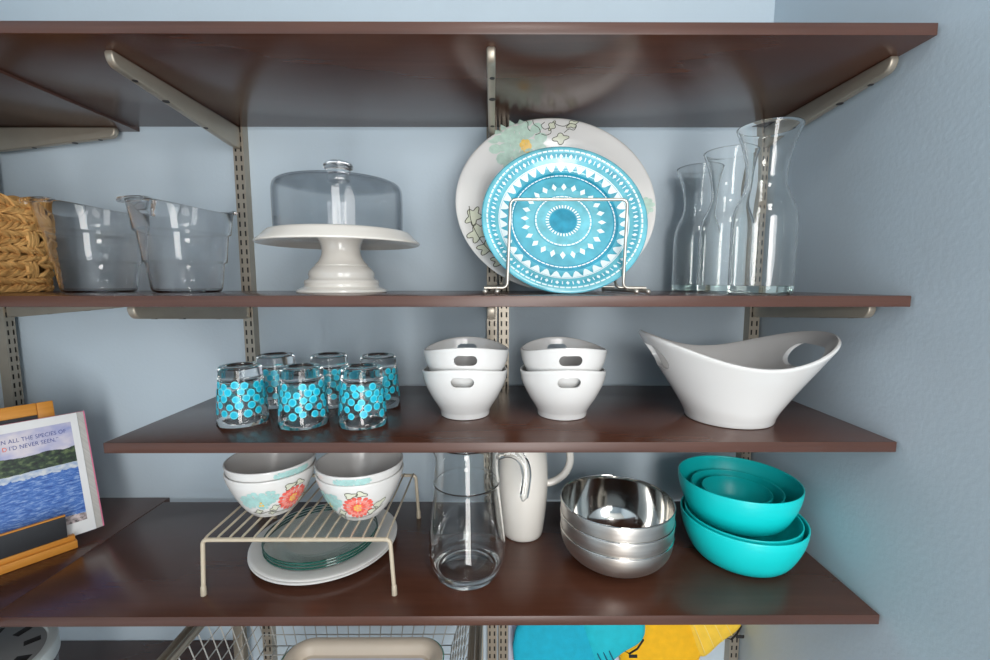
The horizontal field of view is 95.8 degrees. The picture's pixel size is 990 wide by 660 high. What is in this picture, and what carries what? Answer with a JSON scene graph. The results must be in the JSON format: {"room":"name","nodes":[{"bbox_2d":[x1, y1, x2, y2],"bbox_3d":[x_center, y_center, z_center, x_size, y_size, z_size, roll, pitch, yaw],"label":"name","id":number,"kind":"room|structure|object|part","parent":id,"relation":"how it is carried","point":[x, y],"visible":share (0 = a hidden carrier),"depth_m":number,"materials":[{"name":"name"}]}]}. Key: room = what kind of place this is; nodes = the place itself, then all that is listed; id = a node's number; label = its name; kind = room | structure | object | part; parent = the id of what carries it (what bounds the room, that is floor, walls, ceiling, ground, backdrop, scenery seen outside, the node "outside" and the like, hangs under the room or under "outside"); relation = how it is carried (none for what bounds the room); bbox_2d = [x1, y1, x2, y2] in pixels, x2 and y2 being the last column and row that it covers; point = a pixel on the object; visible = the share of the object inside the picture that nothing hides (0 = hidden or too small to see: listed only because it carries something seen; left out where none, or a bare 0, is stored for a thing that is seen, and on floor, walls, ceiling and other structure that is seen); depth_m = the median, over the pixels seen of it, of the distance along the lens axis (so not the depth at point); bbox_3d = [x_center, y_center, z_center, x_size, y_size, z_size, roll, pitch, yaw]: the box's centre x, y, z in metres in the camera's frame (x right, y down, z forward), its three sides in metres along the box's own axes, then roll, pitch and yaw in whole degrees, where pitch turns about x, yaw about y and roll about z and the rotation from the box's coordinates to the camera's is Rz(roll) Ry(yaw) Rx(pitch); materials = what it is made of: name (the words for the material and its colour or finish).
{"room":"pantry","nodes":[
{"label":"pantry","id":0,"kind":"room"},
{"bbox_2d":[0,375,3,407],"bbox_3d":[-0.961,0.316,-0.223,0.100,2.420,2.200,0,6,0],"label":"wall","id":1,"kind":"structure","parent":0,"point":[1,392],"depth_m":0.83,"materials":[{"name":"blue paint"}]},
{"bbox_2d":[0,307,24,407],"bbox_3d":[-0.906,-0.022,0.826,0.018,0.715,0.019,0,6,0],"label":"upright","id":2,"kind":"object","parent":1,"relation":"attached to","point":[10,370],"visible":0.36,"depth_m":0.83,"materials":[{"name":"silver metal"}]},
{"bbox_2d":[0,127,118,151],"bbox_3d":[-0.783,-0.337,0.792,0.228,0.040,0.011,0,6,0],"label":"shelf bracket","id":3,"kind":"object","parent":2,"relation":"attached to","point":[11,138],"visible":1,"depth_m":0.79,"materials":[{"name":"silver metal"}]},
{"bbox_2d":[6,307,122,316],"bbox_3d":[-0.788,-0.042,0.824,0.218,0.034,0.011,0,6,0],"label":"shelf bracket","id":4,"kind":"object","parent":2,"relation":"attached to","point":[11,311],"visible":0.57,"depth_m":0.82,"materials":[{"name":"silver metal"}]},
{"bbox_2d":[0,291,65,293],"bbox_3d":[-0.778,-0.030,0.495,0.270,0.013,0.699,0,6,0],"label":"shelf board","id":5,"kind":"object","parent":1,"relation":"attached to","point":[40,291],"visible":0.02,"depth_m":0.69,"materials":[{"name":"brown wood"}]},
{"bbox_2d":[0,193,54,292],"bbox_3d":[-0.807,-0.118,0.561,0.184,0.146,0.399,0,6,0],"label":"woven basket","id":6,"kind":"object","parent":5,"relation":"on","point":[25,266],"visible":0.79,"depth_m":0.68,"materials":[{"name":"beige wicker"}]},
{"bbox_2d":[0,70,139,131],"bbox_3d":[-0.778,-0.324,0.423,0.270,0.013,0.779,0,6,0],"label":"shelf board","id":7,"kind":"object","parent":1,"relation":"attached to","point":[23,103],"visible":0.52,"depth_m":0.71,"materials":[{"name":"brown wood"}]},
{"bbox_2d":[0,498,169,610],"bbox_3d":[-0.778,0.376,0.538,0.270,0.013,0.699,0,6,0],"label":"shelf board","id":8,"kind":"object","parent":1,"relation":"attached to","point":[118,513],"visible":0.35,"depth_m":0.72,"materials":[{"name":"brown wood"}]},
{"bbox_2d":[0,400,77,574],"bbox_3d":[-0.778,0.243,0.649,0.110,0.225,0.229,4,8,36],"label":"book stand","id":9,"kind":"object","parent":8,"relation":"on","point":[21,547],"visible":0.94,"depth_m":0.69,"materials":[{"name":"brown wood"}]},
{"bbox_3d":[-0.783,0.236,0.670,0.076,0.215,0.200,4,8,36],"label":"frame","id":10,"kind":"part","parent":9,"relation":"part of","materials":[{"name":"brown wood"}]},
{"bbox_3d":[-0.743,0.302,0.622,0.005,0.002,0.213,4,8,36],"label":"lip trim","id":11,"kind":"part","parent":9,"relation":"part of","materials":[{"name":"brown wood"}]},
{"bbox_2d":[0,411,103,534],"bbox_3d":[-0.754,0.246,0.676,0.065,0.192,0.226,4,8,36],"label":"cookbook","id":12,"kind":"object","parent":9,"relation":"on","point":[47,471],"visible":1,"depth_m":0.72,"materials":[{"name":"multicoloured paper"}]},
{"bbox_2d":[58,640,233,659],"bbox_3d":[-0.715,0.666,0.711,0.397,0.013,0.419,0,6,0],"label":"shelf board","id":13,"kind":"object","parent":1,"relation":"attached to","point":[135,649],"visible":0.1,"depth_m":0.89,"materials":[{"name":"brown wood"}]},
{"bbox_2d":[0,627,60,659],"bbox_3d":[-0.774,0.577,0.661,0.200,0.175,0.200,0,6,0],"label":"colander","id":14,"kind":"object","parent":13,"relation":"on","point":[16,643],"visible":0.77,"depth_m":0.70,"materials":[{"name":"grey plastic"}]},
{"bbox_2d":[0,0,774,659],"bbox_3d":[-0.209,0.192,0.924,1.612,2.420,0.100,0,6,0],"label":"wall","id":15,"kind":"structure","parent":0,"point":[126,374],"depth_m":0.84,"materials":[{"name":"blue paint"}]},
{"bbox_2d":[233,127,277,659],"bbox_3d":[-0.459,0.337,0.879,0.019,1.442,0.018,0,6,0],"label":"upright","id":16,"kind":"object","parent":15,"relation":"attached to","point":[240,156],"visible":0.44,"depth_m":0.82,"materials":[{"name":"silver metal"}]},
{"bbox_2d":[104,50,239,148],"bbox_3d":[-0.458,-0.327,0.663,0.011,0.037,0.268,0,6,0],"label":"shelf bracket","id":17,"kind":"object","parent":16,"relation":"attached to","point":[226,131],"visible":1,"depth_m":0.64,"materials":[{"name":"silver metal"}]},
{"bbox_2d":[127,307,249,318],"bbox_3d":[-0.458,-0.026,0.696,0.011,0.037,0.268,0,6,0],"label":"shelf bracket","id":18,"kind":"object","parent":16,"relation":"attached to","point":[134,312],"visible":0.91,"depth_m":0.66,"materials":[{"name":"silver metal"}]},
{"bbox_2d":[0,291,910,306],"bbox_3d":[-0.075,-0.050,0.677,1.135,0.013,0.300,0,6,0],"label":"shelf board","id":19,"kind":"object","parent":15,"relation":"attached to","point":[137,298],"visible":0.86,"depth_m":0.53,"materials":[{"name":"brown wood"}]},
{"bbox_2d":[19,197,142,292],"bbox_3d":[-0.631,-0.127,0.709,0.134,0.134,0.165,2,6,16],"label":"bucket","id":20,"kind":"object","parent":19,"relation":"on","point":[89,249],"visible":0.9,"depth_m":0.66,"materials":[{"name":"plastic"}]},
{"bbox_3d":[-0.651,-0.183,0.631,0.060,0.006,0.016,2,6,16],"label":"handle","id":21,"kind":"part","parent":20,"relation":"part of","materials":[{"name":"clear plastic"}]},
{"bbox_2d":[116,195,237,292],"bbox_3d":[-0.485,-0.127,0.701,0.134,0.134,0.165,2,6,18],"label":"bucket","id":22,"kind":"object","parent":19,"relation":"on","point":[182,248],"visible":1,"depth_m":0.66,"materials":[{"name":"plastic"}]},
{"bbox_3d":[-0.507,-0.182,0.623,0.060,0.006,0.016,2,6,18],"label":"handle","id":23,"kind":"part","parent":22,"relation":"part of","materials":[{"name":"clear plastic"}]},
{"bbox_2d":[253,224,419,293],"bbox_3d":[-0.232,-0.102,0.676,0.235,0.090,0.235,0,6,0],"label":"cake stand","id":24,"kind":"object","parent":19,"relation":"on","point":[341,268],"visible":1,"depth_m":0.64,"materials":[{"name":"beige ceramic"}]},
{"bbox_2d":[270,159,402,230],"bbox_3d":[-0.232,-0.197,0.666,0.184,0.104,0.184,5,8,39],"label":"cake dome","id":25,"kind":"object","parent":24,"relation":"on","point":[338,171],"visible":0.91,"depth_m":0.65,"materials":[{"name":"clear glass"}]},
{"bbox_3d":[-0.232,-0.235,0.662,0.043,0.028,0.043,0,6,0],"label":"knob","id":26,"kind":"part","parent":25,"relation":"part of","materials":[{"name":"glass"}]},
{"bbox_3d":[-0.232,-0.138,0.672,0.235,0.019,0.235,0,6,0],"label":"plate","id":27,"kind":"part","parent":24,"relation":"part of","materials":[{"name":"beige ceramic"}]},
{"bbox_2d":[482,198,650,293],"bbox_3d":[0.093,-0.119,0.672,0.219,0.124,0.205,0,6,0],"label":"plate stand","id":28,"kind":"object","parent":19,"relation":"on","point":[632,289],"visible":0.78,"depth_m":0.58,"materials":[{"name":"silver metal"}]},
{"bbox_2d":[456,118,655,290],"bbox_3d":[0.095,-0.205,0.700,0.312,0.287,0.126,0,6,0],"label":"platter","id":29,"kind":"object","parent":28,"relation":"on","point":[511,142],"visible":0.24,"depth_m":0.72,"materials":[{"name":"white ceramic"}]},
{"bbox_2d":[482,147,647,293],"bbox_3d":[0.097,-0.158,0.621,0.230,0.212,0.092,0,6,-1],"label":"plate","id":30,"kind":"object","parent":28,"relation":"in","point":[566,247],"visible":0.98,"depth_m":0.63,"materials":[{"name":"ceramic"}]},
{"bbox_3d":[0.183,-0.059,0.667,0.007,0.007,0.181,0,6,0],"label":"rod","id":31,"kind":"part","parent":28,"relation":"part of","materials":[{"name":"silver metal"}]},
{"bbox_3d":[0.198,-0.059,0.667,0.007,0.007,0.181,0,6,0],"label":"rod","id":32,"kind":"part","parent":28,"relation":"part of","materials":[{"name":"silver metal"}]},
{"bbox_2d":[671,163,710,290],"bbox_3d":[0.349,-0.172,0.772,0.075,0.208,0.075,-5,8,-39],"label":"glass carafe","id":33,"kind":"object","parent":19,"relation":"on","point":[694,179],"visible":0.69,"depth_m":0.75,"materials":[{"name":"clear glass"}]},
{"bbox_2d":[696,145,745,292],"bbox_3d":[0.351,-0.161,0.677,0.075,0.208,0.075,5,8,39],"label":"glass carafe","id":34,"kind":"object","parent":19,"relation":"on","point":[725,165],"visible":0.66,"depth_m":0.65,"materials":[{"name":"clear glass"}]},
{"bbox_2d":[727,116,805,294],"bbox_3d":[0.343,-0.150,0.570,0.075,0.208,0.075,5,8,39],"label":"glass carafe","id":35,"kind":"object","parent":19,"relation":"on","point":[764,229],"visible":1,"depth_m":0.54,"materials":[{"name":"clear glass"}]},
{"bbox_2d":[0,21,937,126],"bbox_3d":[-0.075,-0.351,0.645,1.135,0.013,0.300,0,6,0],"label":"shelf board","id":36,"kind":"object","parent":15,"relation":"attached to","point":[247,73],"visible":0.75,"depth_m":0.57,"materials":[{"name":"brown wood"}]},
{"bbox_2d":[487,127,496,659],"bbox_3d":[-0.006,0.337,0.881,0.019,1.442,0.018,0,6,0],"label":"upright","id":37,"kind":"object","parent":15,"relation":"attached to","point":[491,275],"visible":0.15,"depth_m":0.84,"materials":[{"name":"silver metal"}]},
{"bbox_2d":[0,501,879,626],"bbox_3d":[-0.075,0.356,0.721,1.135,0.013,0.300,0,6,0],"label":"shelf board","id":38,"kind":"object","parent":37,"relation":"attached to","point":[148,573],"visible":0.61,"depth_m":0.62,"materials":[{"name":"brown wood"}]},
{"bbox_2d":[200,473,420,596],"bbox_3d":[-0.267,0.308,0.705,0.267,0.085,0.208,0,6,0],"label":"wire rack","id":39,"kind":"object","parent":38,"relation":"on","point":[203,589],"visible":0.65,"depth_m":0.61,"materials":[{"name":"beige metal"}]},
{"bbox_2d":[223,456,315,516],"bbox_3d":[-0.335,0.235,0.673,0.125,0.067,0.125,-3,7,-22],"label":"floral bowl","id":40,"kind":"object","parent":39,"relation":"on","point":[276,497],"visible":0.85,"depth_m":0.63,"materials":[{"name":"white ceramic"}]},
{"bbox_2d":[223,453,315,482],"bbox_3d":[-0.335,0.223,0.673,0.125,0.067,0.125,0,6,-1],"label":"floral bowl","id":41,"kind":"object","parent":40,"relation":"on","point":[239,467],"visible":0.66,"depth_m":0.69,"materials":[{"name":"white ceramic"}]},
{"bbox_2d":[315,462,403,520],"bbox_3d":[-0.199,0.236,0.664,0.125,0.067,0.125,-4,7,-30],"label":"floral bowl","id":42,"kind":"object","parent":39,"relation":"on","point":[360,502],"visible":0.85,"depth_m":0.62,"materials":[{"name":"white ceramic"}]},
{"bbox_2d":[314,453,402,485],"bbox_3d":[-0.199,0.224,0.663,0.125,0.067,0.125,-4,7,-35],"label":"floral bowl","id":43,"kind":"object","parent":42,"relation":"in","point":[339,469],"visible":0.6,"depth_m":0.69,"materials":[{"name":"white ceramic"}]},
{"bbox_2d":[247,532,396,585],"bbox_3d":[-0.273,0.343,0.725,0.224,0.012,0.224,0,6,0],"label":"plate","id":44,"kind":"object","parent":38,"relation":"on","point":[387,549],"visible":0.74,"depth_m":0.63,"materials":[{"name":"white ceramic"}]},
{"bbox_2d":[248,504,396,581],"bbox_3d":[-0.273,0.338,0.724,0.224,0.012,0.224,0,6,0],"label":"plate","id":45,"kind":"object","parent":44,"relation":"on","point":[297,552],"visible":0.7,"depth_m":0.70,"materials":[{"name":"white ceramic"}]},
{"bbox_2d":[262,508,376,569],"bbox_3d":[-0.277,0.334,0.719,0.173,0.011,0.173,0,6,0],"label":"glass plate","id":46,"kind":"object","parent":45,"relation":"on","point":[365,547],"visible":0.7,"depth_m":0.66,"materials":[{"name":"glass"}]},
{"bbox_2d":[262,506,377,566],"bbox_3d":[-0.277,0.330,0.718,0.173,0.011,0.173,0,6,0],"label":"glass plate","id":47,"kind":"object","parent":46,"relation":"on","point":[363,546],"visible":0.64,"depth_m":0.65,"materials":[{"name":"glass"}]},
{"bbox_2d":[261,504,377,564],"bbox_3d":[-0.277,0.326,0.717,0.173,0.011,0.173,0,6,0],"label":"glass plate","id":48,"kind":"object","parent":47,"relation":"on","point":[363,543],"visible":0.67,"depth_m":0.66,"materials":[{"name":"glass"}]},
{"bbox_2d":[428,453,531,589],"bbox_3d":[-0.032,0.257,0.643,0.135,0.201,0.112,4,7,34],"label":"glass pitcher","id":49,"kind":"object","parent":38,"relation":"on","point":[466,546],"visible":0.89,"depth_m":0.61,"materials":[{"name":"clear glass"}]},
{"bbox_3d":[0.027,0.208,0.645,0.051,0.082,0.016,0,6,0],"label":"handle","id":50,"kind":"part","parent":49,"relation":"part of","materials":[{"name":"clear glass"}]},
{"bbox_2d":[498,453,573,541],"bbox_3d":[0.060,0.244,0.746,0.124,0.203,0.083,3,7,26],"label":"ceramic pitcher","id":51,"kind":"object","parent":38,"relation":"on","point":[523,521],"visible":0.51,"depth_m":0.72,"materials":[{"name":"white ceramic"}]},
{"bbox_3d":[0.107,0.216,0.750,0.051,0.095,0.012,0,6,0],"label":"handle","id":52,"kind":"part","parent":51,"relation":"part of","materials":[{"name":"beige ceramic"}]},
{"bbox_2d":[560,518,674,577],"bbox_3d":[0.183,0.325,0.682,0.167,0.056,0.167,1,6,10],"label":"steel bowl","id":53,"kind":"object","parent":38,"relation":"on","point":[605,565],"visible":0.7,"depth_m":0.61,"materials":[{"name":"metal"}]},
{"bbox_2d":[560,504,675,558],"bbox_3d":[0.183,0.313,0.681,0.168,0.078,0.168,-4,8,-35],"label":"steel bowl","id":54,"kind":"object","parent":53,"relation":"in","point":[591,543],"visible":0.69,"depth_m":0.60,"materials":[{"name":"metal"}]},
{"bbox_2d":[560,475,675,542],"bbox_3d":[0.183,0.302,0.679,0.167,0.098,0.167,0,6,-4],"label":"steel bowl","id":55,"kind":"object","parent":54,"relation":"in","point":[615,508],"visible":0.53,"depth_m":0.73,"materials":[{"name":"metal"}]},
{"bbox_2d":[680,495,810,577],"bbox_3d":[0.383,0.318,0.698,0.176,0.068,0.176,0,6,5],"label":"bowl","id":56,"kind":"object","parent":38,"relation":"on","point":[732,555],"visible":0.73,"depth_m":0.63,"materials":[{"name":"plastic"}]},
{"bbox_2d":[684,499,804,545],"bbox_3d":[0.384,0.315,0.701,0.163,0.065,0.163,6,8,43],"label":"bowl","id":57,"kind":"object","parent":56,"relation":"in","point":[794,533],"visible":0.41,"depth_m":0.68,"materials":[{"name":"plastic"}]},
{"bbox_2d":[678,455,804,536],"bbox_3d":[0.386,0.266,0.714,0.176,0.068,0.176,-1,6,-5],"label":"bowl","id":58,"kind":"object","parent":57,"relation":"on","point":[752,519],"visible":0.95,"depth_m":0.67,"materials":[{"name":"plastic"}]},
{"bbox_2d":[691,469,785,502],"bbox_3d":[0.389,0.274,0.723,0.134,0.045,0.134,2,7,21],"label":"bowl","id":59,"kind":"object","parent":58,"relation":"in","point":[779,496],"visible":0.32,"depth_m":0.77,"materials":[{"name":"plastic"}]},
{"bbox_2d":[702,475,772,502],"bbox_3d":[0.391,0.275,0.726,0.102,0.036,0.102,-1,6,-11],"label":"bowl","id":60,"kind":"object","parent":59,"relation":"in","point":[738,488],"visible":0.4,"depth_m":0.76,"materials":[{"name":"plastic"}]},
{"bbox_2d":[487,307,495,319],"bbox_3d":[-0.005,-0.027,0.692,0.011,0.034,0.278,0,6,0],"label":"shelf bracket","id":61,"kind":"object","parent":37,"relation":"attached to","point":[491,311],"visible":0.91,"depth_m":0.56,"materials":[{"name":"silver metal"}]},
{"bbox_2d":[487,46,495,136],"bbox_3d":[-0.005,-0.329,0.660,0.011,0.034,0.278,0,6,0],"label":"shelf bracket","id":62,"kind":"object","parent":37,"relation":"attached to","point":[491,51],"visible":0.9,"depth_m":0.58,"materials":[{"name":"silver metal"}]},
{"bbox_2d":[103,386,896,452],"bbox_3d":[0.007,0.128,0.697,0.971,0.013,0.300,0,6,0],"label":"shelf board","id":63,"kind":"object","parent":15,"relation":"attached to","point":[620,418],"visible":0.56,"depth_m":0.57,"materials":[{"name":"brown wood"}]},
{"bbox_2d":[216,362,269,428],"bbox_3d":[-0.354,0.088,0.625,0.066,0.080,0.066,0,6,0],"label":"tumbler","id":64,"kind":"object","parent":63,"relation":"on","point":[241,397],"visible":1,"depth_m":0.60,"materials":[{"name":"clear glass"}]},
{"bbox_2d":[216,378,268,418],"bbox_3d":[-0.354,0.091,0.625,0.063,0.050,0.064,0,6,0],"label":"print","id":65,"kind":"object","parent":64,"relation":"attached to","point":[236,398],"depth_m":0.60},
{"bbox_2d":[256,352,294,408],"bbox_3d":[-0.350,0.079,0.717,0.066,0.080,0.066,-4,7,-34],"label":"tumbler","id":66,"kind":"object","parent":63,"relation":"on","point":[271,362],"visible":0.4,"depth_m":0.69,"materials":[{"name":"clear glass"}]},
{"bbox_2d":[263,369,278,398],"bbox_3d":[-0.350,0.081,0.717,0.063,0.050,0.064,-4,7,-34],"label":"print","id":67,"kind":"object","parent":66,"relation":"attached to","point":[271,376],"depth_m":0.69},
{"bbox_2d":[278,363,328,430],"bbox_3d":[-0.265,0.089,0.617,0.066,0.080,0.066,3,7,27],"label":"tumbler","id":68,"kind":"object","parent":63,"relation":"on","point":[302,398],"visible":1,"depth_m":0.59,"materials":[{"name":"clear glass"}]},
{"bbox_2d":[278,379,327,420],"bbox_3d":[-0.265,0.092,0.617,0.064,0.050,0.063,3,7,27],"label":"print","id":69,"kind":"object","parent":68,"relation":"attached to","point":[298,399],"depth_m":0.59},
{"bbox_2d":[310,352,347,408],"bbox_3d":[-0.265,0.078,0.717,0.066,0.080,0.066,1,6,8],"label":"tumbler","id":70,"kind":"object","parent":63,"relation":"on","point":[332,362],"visible":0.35,"depth_m":0.69,"materials":[{"name":"clear glass"}]},
{"bbox_2d":[323,369,340,398],"bbox_3d":[-0.265,0.081,0.718,0.063,0.050,0.064,1,6,8],"label":"print","id":71,"kind":"object","parent":70,"relation":"attached to","point":[332,377],"depth_m":0.69},
{"bbox_2d":[338,363,387,430],"bbox_3d":[-0.183,0.089,0.618,0.066,0.080,0.066,-5,8,-42],"label":"tumbler","id":72,"kind":"object","parent":63,"relation":"on","point":[362,399],"visible":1,"depth_m":0.59,"materials":[{"name":"clear glass"}]},
{"bbox_2d":[338,379,386,419],"bbox_3d":[-0.183,0.091,0.618,0.064,0.050,0.063,-5,8,-42],"label":"print","id":73,"kind":"object","parent":72,"relation":"attached to","point":[359,399],"depth_m":0.59},
{"bbox_2d":[360,352,399,408],"bbox_3d":[-0.185,0.079,0.711,0.066,0.080,0.066,4,7,35],"label":"tumbler","id":74,"kind":"object","parent":63,"relation":"on","point":[387,360],"visible":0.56,"depth_m":0.69,"materials":[{"name":"clear glass"}]},
{"bbox_2d":[383,368,399,399],"bbox_3d":[-0.185,0.082,0.711,0.064,0.050,0.063,4,7,35],"label":"print","id":75,"kind":"object","parent":74,"relation":"attached to","point":[390,375],"depth_m":0.69},
{"bbox_2d":[422,366,506,419],"bbox_3d":[-0.044,0.086,0.663,0.125,0.078,0.125,2,6,14],"label":"bowl","id":76,"kind":"object","parent":63,"relation":"on","point":[474,402],"visible":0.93,"depth_m":0.62,"materials":[{"name":"white ceramic"}]},
{"bbox_2d":[423,337,508,386],"bbox_3d":[-0.042,0.056,0.659,0.125,0.078,0.125,-1,6,-7],"label":"bowl","id":77,"kind":"object","parent":76,"relation":"in","point":[489,355],"visible":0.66,"depth_m":0.62,"materials":[{"name":"white ceramic"}]},
{"bbox_2d":[520,364,605,420],"bbox_3d":[0.099,0.086,0.661,0.125,0.078,0.125,-2,6,-15],"label":"bowl","id":78,"kind":"object","parent":63,"relation":"on","point":[552,401],"visible":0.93,"depth_m":0.62,"materials":[{"name":"white ceramic"}]},
{"bbox_2d":[520,337,606,387],"bbox_3d":[0.100,0.056,0.658,0.129,0.078,0.129,0,6,-1],"label":"bowl","id":79,"kind":"object","parent":78,"relation":"in","point":[578,354],"visible":0.62,"depth_m":0.61,"materials":[{"name":"white ceramic"}]},
{"bbox_2d":[638,330,841,428],"bbox_3d":[0.337,0.064,0.641,0.260,0.126,0.216,0,6,4],"label":"serving bowl","id":80,"kind":"object","parent":63,"relation":"on","point":[745,384],"visible":1,"depth_m":0.59,"materials":[{"name":"white ceramic"}]},
{"bbox_2d":[499,127,508,659],"bbox_3d":[0.017,0.337,0.881,0.019,1.442,0.018,0,6,0],"label":"upright","id":81,"kind":"object","parent":15,"relation":"attached to","point":[503,311],"visible":0.17,"depth_m":0.84,"materials":[{"name":"silver metal"}]},
{"bbox_2d":[508,625,619,659],"bbox_3d":[0.220,0.685,0.925,0.385,0.490,0.006,0,6,0],"label":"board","id":82,"kind":"object","parent":15,"relation":"attached to","point":[511,628],"visible":0.02,"depth_m":0.92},
{"bbox_2d":[512,625,644,659],"bbox_3d":[0.163,0.651,0.870,0.258,0.253,0.031,0,6,0],"label":"oven mitt","id":83,"kind":"object","parent":15,"relation":"hanging from","point":[530,642],"visible":0.73,"depth_m":0.85,"materials":[{"name":"teal fabric"}]},
{"bbox_2d":[619,625,743,659],"bbox_3d":[0.370,0.646,0.894,0.248,0.256,0.031,0,6,0],"label":"oven mitt","id":84,"kind":"object","parent":15,"relation":"hanging from","point":[661,642],"visible":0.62,"depth_m":0.88,"materials":[{"name":"yellow fabric"}]},
{"bbox_2d":[724,307,759,659],"bbox_3d":[0.485,0.337,0.883,0.019,1.442,0.018,0,6,0],"label":"upright","id":85,"kind":"object","parent":15,"relation":"attached to","point":[751,323],"visible":0.12,"depth_m":0.85,"materials":[{"name":"silver metal"}]},
{"bbox_2d":[753,307,875,317],"bbox_3d":[0.485,-0.029,0.704,0.011,0.034,0.258,0,6,0],"label":"shelf bracket","id":86,"kind":"object","parent":85,"relation":"attached to","point":[786,312],"visible":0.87,"depth_m":0.67,"materials":[{"name":"silver metal"}]},
{"bbox_2d":[787,56,898,125],"bbox_3d":[0.485,-0.330,0.672,0.011,0.034,0.258,0,6,0],"label":"shelf bracket","id":87,"kind":"object","parent":85,"relation":"attached to","point":[837,96],"visible":0.73,"depth_m":0.61,"materials":[{"name":"silver metal"}]},
{"bbox_2d":[738,0,989,659],"bbox_3d":[0.551,0.315,-0.217,0.100,2.420,2.200,0,6,0],"label":"wall","id":88,"kind":"structure","parent":0,"point":[889,186],"depth_m":0.55,"materials":[{"name":"blue paint"}]},
{"bbox_3d":[-0.205,1.543,-0.088,1.612,0.050,2.400,0,6,0],"label":"floor","id":89,"kind":"structure","parent":0,"visible":0},
{"bbox_2d":[157,625,482,659],"bbox_3d":[-0.265,0.956,0.759,0.488,0.937,0.330,0,6,0],"label":"frame","id":90,"kind":"object","parent":89,"relation":"on","point":[241,640],"visible":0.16,"depth_m":0.72,"materials":[{"name":"silver metal"}]},
{"bbox_3d":[-0.498,0.946,0.911,0.018,0.925,0.018,0,6,0],"label":"leg","id":91,"kind":"part","parent":90,"relation":"part of","materials":[{"name":"beige metal"}]},
{"bbox_2d":[166,625,476,659],"bbox_3d":[-0.265,0.564,0.717,0.468,0.139,0.326,0,6,0],"label":"mesh basket","id":92,"kind":"object","parent":90,"relation":"hanging from","point":[457,635],"visible":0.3,"depth_m":0.83,"materials":[{"name":"grey metal"}]},
{"bbox_3d":[-0.466,0.567,0.717,0.042,0.133,0.324,0,6,0],"label":"panel","id":93,"kind":"part","parent":92,"relation":"part of","materials":[{"name":"grey metal"}]},
{"bbox_3d":[-0.265,0.632,0.725,0.364,0.002,0.299,0,6,0],"label":"floor panel","id":94,"kind":"part","parent":92,"relation":"part of","materials":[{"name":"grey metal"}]},
{"bbox_3d":[-0.265,0.550,0.872,0.444,0.133,0.014,0,6,0],"label":"panel","id":95,"kind":"part","parent":92,"relation":"part of","materials":[{"name":"grey metal"}]},
{"bbox_2d":[282,637,443,659],"bbox_3d":[-0.212,0.583,0.669,0.261,0.104,0.201,0,6,0],"label":"plastic tray","id":96,"kind":"object","parent":92,"relation":"in","point":[317,648],"visible":1,"depth_m":0.74,"materials":[{"name":"beige plastic"}]},
{"bbox_3d":[-0.064,0.567,0.718,0.042,0.133,0.324,0,6,0],"label":"panel","id":97,"kind":"part","parent":92,"relation":"part of","materials":[{"name":"grey metal"}]}
]}

